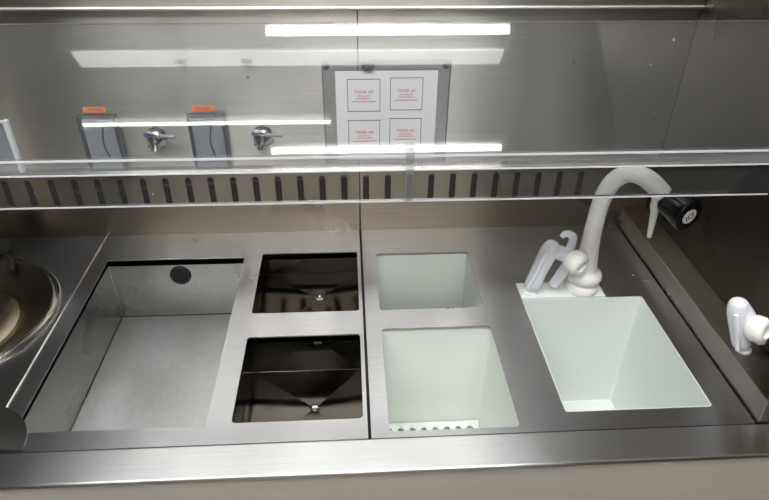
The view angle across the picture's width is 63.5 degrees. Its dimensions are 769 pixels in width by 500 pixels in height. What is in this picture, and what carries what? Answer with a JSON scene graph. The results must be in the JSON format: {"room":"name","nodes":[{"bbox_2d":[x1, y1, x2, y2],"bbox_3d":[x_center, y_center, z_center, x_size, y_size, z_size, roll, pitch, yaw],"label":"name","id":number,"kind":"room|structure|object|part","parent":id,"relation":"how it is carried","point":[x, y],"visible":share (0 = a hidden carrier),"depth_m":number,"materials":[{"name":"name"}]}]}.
{"room":"cleanroom laboratory","nodes":[
{"label":"cleanroom laboratory","id":0,"kind":"room"},
{"bbox_2d":[23,10,659,416],"bbox_3d":[-0.090,-0.540,1.470,5.200,2.565,0.050,-1,34,-3],"label":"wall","id":1,"kind":"structure","parent":0,"point":[351,254],"depth_m":1.80,"materials":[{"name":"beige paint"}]},
{"bbox_3d":[0.032,1.865,0.224,5.200,0.050,4.700,-1,34,-3],"label":"floor","id":2,"kind":"structure","parent":0,"visible":0},
{"bbox_2d":[0,0,768,499],"bbox_3d":[-0.051,0.080,1.005,2.300,2.050,0.985,-1,34,-3],"label":"bench","id":3,"kind":"object","parent":2,"relation":"on","point":[620,86],"visible":0.87,"depth_m":1.18,"materials":[{"name":"metal"}]},
{"bbox_2d":[0,119,25,172],"bbox_3d":[-0.787,-0.208,1.250,0.089,0.113,0.011,-1,34,-3],"label":"holder","id":4,"kind":"object","parent":3,"relation":"attached to","point":[9,150],"visible":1,"depth_m":1.26,"materials":[{"name":"grey plastic"}]},
{"bbox_2d":[0,405,26,450],"bbox_3d":[-0.616,0.266,0.936,0.176,0.001,0.095,-1,34,-3],"label":"plate","id":5,"kind":"object","parent":3,"relation":"on","point":[13,429],"visible":1,"depth_m":0.93,"materials":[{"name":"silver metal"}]},
{"bbox_2d":[0,238,60,363],"bbox_3d":[-0.816,0.116,1.151,0.402,0.077,0.427,-1,34,-3],"label":"bowl","id":6,"kind":"object","parent":3,"relation":"in","point":[30,297],"depth_m":1.22,"materials":[{"name":"silver metal"}]},
{"bbox_3d":[-0.790,0.013,1.274,0.051,0.041,0.102,-26,42,-34],"label":"clamp knob","id":7,"kind":"part","parent":6,"relation":"part of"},
{"bbox_3d":[-0.776,0.022,1.278,0.025,0.021,0.078,-28,43,-36],"label":"arm","id":8,"kind":"part","parent":6,"relation":"part of","materials":[{"name":"metal"}]},
{"bbox_3d":[-0.815,0.149,1.159,0.244,0.014,0.244,-1,34,-3],"label":"chuck plate","id":9,"kind":"part","parent":6,"relation":"part of","materials":[{"name":"silver metal"}]},
{"bbox_2d":[82,107,105,112],"bbox_3d":[-0.574,-0.277,1.226,0.044,0.012,0.001,-1,34,-3],"label":"label","id":10,"kind":"object","parent":3,"relation":"attached to","point":[85,109],"visible":1,"depth_m":1.23,"materials":[{"name":"orange paper"}]},
{"bbox_2d":[76,114,129,171],"bbox_3d":[-0.570,-0.215,1.260,0.075,0.123,0.013,-1,34,-3],"label":"outlet box","id":11,"kind":"object","parent":3,"relation":"attached to","point":[101,137],"visible":0.92,"depth_m":1.25,"materials":[{"name":"grey plastic"}]},
{"bbox_3d":[-0.571,-0.217,1.262,0.062,0.110,0.007,-1,34,-3],"label":"door","id":12,"kind":"part","parent":11,"relation":"part of","materials":[{"name":"grey plastic"}]},
{"bbox_2d":[15,263,262,453],"bbox_3d":[-0.416,0.219,1.177,0.324,0.140,0.467,-1,34,-3],"label":"sink basin","id":13,"kind":"object","parent":3,"relation":"in","point":[145,350],"visible":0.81,"depth_m":1.27,"materials":[{"name":"metal"}]},
{"bbox_2d":[143,127,174,151],"bbox_3d":[-0.452,-0.222,1.255,0.063,0.048,0.026,-1,34,-3],"label":"valve","id":14,"kind":"object","parent":3,"relation":"attached to","point":[156,137],"visible":1,"depth_m":1.25,"materials":[{"name":"grey metal"}]},
{"bbox_3d":[-0.449,-0.215,1.255,0.023,0.021,0.011,14,36,19],"label":"outlet spout","id":15,"kind":"part","parent":14,"relation":"part of","materials":[{"name":"grey plastic"}]},
{"bbox_3d":[-0.438,-0.227,1.242,0.037,0.010,0.009,0,34,-1],"label":"lever","id":16,"kind":"part","parent":14,"relation":"part of","materials":[{"name":"grey metal"}]},
{"bbox_2d":[174,59,184,63],"bbox_3d":[-0.389,-0.358,1.178,0.020,0.007,0.010,-1,34,-3],"label":"clip","id":17,"kind":"object","parent":3,"relation":"attached to","point":[177,61],"visible":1,"depth_m":1.18,"materials":[{"name":"grey plastic"}]},
{"bbox_2d":[0,163,359,237],"bbox_3d":[-0.639,-0.101,1.341,1.169,0.169,0.002,-1,34,-3],"label":"backsplash","id":18,"kind":"structure","parent":3,"relation":"attached to","point":[76,222],"depth_m":1.36,"materials":[{"name":"metal"}]},
{"bbox_2d":[191,106,213,111],"bbox_3d":[-0.362,-0.281,1.237,0.044,0.012,0.001,-1,34,-3],"label":"label","id":19,"kind":"object","parent":3,"relation":"attached to","point":[194,108],"visible":1,"depth_m":1.24,"materials":[{"name":"orange paper"}]},
{"bbox_2d":[186,112,231,169],"bbox_3d":[-0.357,-0.220,1.271,0.074,0.123,0.013,-1,34,-3],"label":"outlet box","id":20,"kind":"object","parent":3,"relation":"attached to","point":[208,133],"visible":0.92,"depth_m":1.27,"materials":[{"name":"grey plastic"}]},
{"bbox_3d":[-0.357,-0.222,1.273,0.061,0.110,0.007,-1,34,-3],"label":"door","id":21,"kind":"part","parent":20,"relation":"part of","materials":[{"name":"grey plastic"}]},
{"bbox_2d":[241,58,251,62],"bbox_3d":[-0.264,-0.361,1.185,0.020,0.007,0.010,-1,34,-3],"label":"clip","id":22,"kind":"object","parent":3,"relation":"attached to","point":[245,60],"visible":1,"depth_m":1.18,"materials":[{"name":"grey plastic"}]},
{"bbox_2d":[75,173,454,193],"bbox_3d":[-0.210,-0.150,1.370,0.930,0.042,0.011,-1,34,-3],"label":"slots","id":23,"kind":"object","parent":3,"relation":"attached to","point":[342,176],"visible":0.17,"depth_m":1.36,"materials":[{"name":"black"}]},
{"bbox_2d":[251,125,282,149],"bbox_3d":[-0.238,-0.227,1.266,0.063,0.048,0.026,-1,34,-3],"label":"valve","id":24,"kind":"object","parent":3,"relation":"attached to","point":[262,135],"visible":1,"depth_m":1.26,"materials":[{"name":"grey metal"}]},
{"bbox_3d":[-0.235,-0.220,1.267,0.023,0.021,0.011,14,36,19],"label":"outlet spout","id":25,"kind":"part","parent":24,"relation":"part of","materials":[{"name":"grey plastic"}]},
{"bbox_3d":[-0.224,-0.232,1.254,0.037,0.010,0.009,0,34,-1],"label":"lever","id":26,"kind":"part","parent":24,"relation":"part of","materials":[{"name":"grey plastic"}]},
{"bbox_2d":[232,340,362,444],"bbox_3d":[-0.140,0.257,1.067,0.210,0.078,0.207,-1,34,-3],"label":"tank","id":27,"kind":"object","parent":3,"relation":"in","point":[318,380],"visible":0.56,"depth_m":1.13,"materials":[{"name":"grey polished steel"}]},
{"bbox_2d":[252,257,358,338],"bbox_3d":[-0.156,0.096,1.277,0.211,0.044,0.213,-1,34,-3],"label":"tank","id":28,"kind":"object","parent":3,"relation":"in","point":[316,284],"visible":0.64,"depth_m":1.33,"materials":[{"name":"grey polished steel"}]},
{"bbox_3d":[-0.309,-0.311,1.224,1.826,0.316,0.002,-1,34,-3],"label":"panel","id":29,"kind":"part","parent":3,"relation":"part of","materials":[{"name":"metal"}]},
{"bbox_3d":[-0.304,-0.717,0.947,1.826,0.664,0.012,-1,34,-3],"label":"panel","id":30,"kind":"part","parent":3,"relation":"part of","materials":[{"name":"metal"}]},
{"bbox_2d":[362,62,374,70],"bbox_3d":[-0.032,-0.355,1.203,0.025,0.013,0.012,-1,34,-3],"label":"clip","id":31,"kind":"object","parent":3,"relation":"attached to","point":[369,66],"visible":1,"depth_m":1.20,"materials":[{"name":"grey plastic"}]},
{"bbox_2d":[0,20,768,209],"bbox_3d":[-0.266,-0.195,0.921,1.774,0.254,0.095,-1,34,-3],"label":"shield","id":32,"kind":"object","parent":3,"relation":"attached to","point":[755,180],"visible":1,"depth_m":0.95,"materials":[{"name":"clear glass"}]},
{"bbox_3d":[-0.265,-0.095,0.945,1.774,0.054,0.005,-1,34,-3],"label":"pane","id":33,"kind":"part","parent":32,"relation":"part of","materials":[{"name":"clear glass"}]},
{"bbox_3d":[-0.266,-0.230,0.902,1.774,0.172,0.084,-1,34,-3],"label":"sloped pane","id":34,"kind":"part","parent":32,"relation":"part of","materials":[{"name":"clear glass"}]},
{"bbox_3d":[-0.043,0.657,1.111,2.300,0.813,0.003,-1,34,-3],"label":"panel","id":35,"kind":"part","parent":3,"relation":"part of","materials":[{"name":"metal"}]},
{"bbox_2d":[321,59,451,162],"bbox_3d":[0.004,-0.277,1.261,0.253,0.217,0.008,-1,34,-3],"label":"sign","id":36,"kind":"object","parent":3,"relation":"attached to","point":[378,112],"visible":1,"depth_m":1.26,"materials":[{"name":"paper"}]},
{"bbox_2d":[376,253,482,309],"bbox_3d":[0.086,0.172,1.340,0.217,0.260,0.210,-1,34,-3],"label":"tank","id":37,"kind":"object","parent":3,"relation":"in","point":[429,280],"visible":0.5,"depth_m":1.39,"materials":[{"name":"white plastic"}]},
{"bbox_2d":[382,327,522,438],"bbox_3d":[0.101,0.325,1.121,0.218,0.270,0.255,-1,34,-3],"label":"tank","id":38,"kind":"object","parent":3,"relation":"in","point":[436,378],"visible":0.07,"depth_m":1.20,"materials":[{"name":"white plastic"}]},
{"bbox_3d":[0.100,0.424,1.187,0.202,0.004,0.239,-1,34,-3],"label":"perforated floor plate","id":39,"kind":"part","parent":38,"relation":"part of","materials":[{"name":"white plastic"}]},
{"bbox_2d":[360,158,658,229],"bbox_3d":[0.274,-0.123,1.389,0.655,0.169,0.002,-1,34,-3],"label":"backsplash","id":40,"kind":"structure","parent":3,"relation":"attached to","point":[538,212],"depth_m":1.39,"materials":[{"name":"metal"}]},
{"bbox_2d":[516,282,711,432],"bbox_3d":[0.392,0.278,1.202,0.239,0.291,0.337,-1,34,-3],"label":"sink","id":41,"kind":"object","parent":3,"relation":"in","point":[600,352],"visible":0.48,"depth_m":1.25,"materials":[{"name":"white"}]},
{"bbox_2d":[523,230,588,295],"bbox_3d":[0.331,0.028,1.189,0.110,0.140,0.057,10,35,14],"label":"stopcock","id":42,"kind":"object","parent":41,"relation":"on","point":[574,262],"visible":1,"depth_m":1.17,"materials":[{"name":"white plastic"}]},
{"bbox_3d":[0.347,0.044,1.207,0.045,0.073,0.023,10,35,14],"label":"lever leg","id":43,"kind":"part","parent":42,"relation":"part of","materials":[{"name":"white plastic"}]},
{"bbox_2d":[565,167,702,297],"bbox_3d":[0.457,-0.024,1.150,0.200,0.270,0.074,13,36,17],"label":"gooseneck faucet","id":44,"kind":"object","parent":41,"relation":"on","point":[680,213],"visible":0.88,"depth_m":1.12,"materials":[{"name":"white plastic"},{"name":"black plastic"}]},
{"bbox_3d":[0.516,-0.073,1.093,0.062,0.061,0.059,-13,36,-20],"label":"knob","id":45,"kind":"part","parent":44,"relation":"part of","materials":[{"name":"black plastic"}]},
{"bbox_3d":[0.632,-0.308,0.745,0.002,1.102,0.907,-1,34,-3],"label":"panel","id":46,"kind":"part","parent":3,"relation":"part of","materials":[{"name":"metal"}]},
{"bbox_2d":[727,297,768,354],"bbox_3d":[0.587,0.129,0.992,0.085,0.109,0.060,-1,34,-3],"label":"stopcock","id":47,"kind":"object","parent":3,"relation":"on","point":[745,326],"visible":1,"depth_m":0.97,"materials":[{"name":"white plastic"}]}
]}

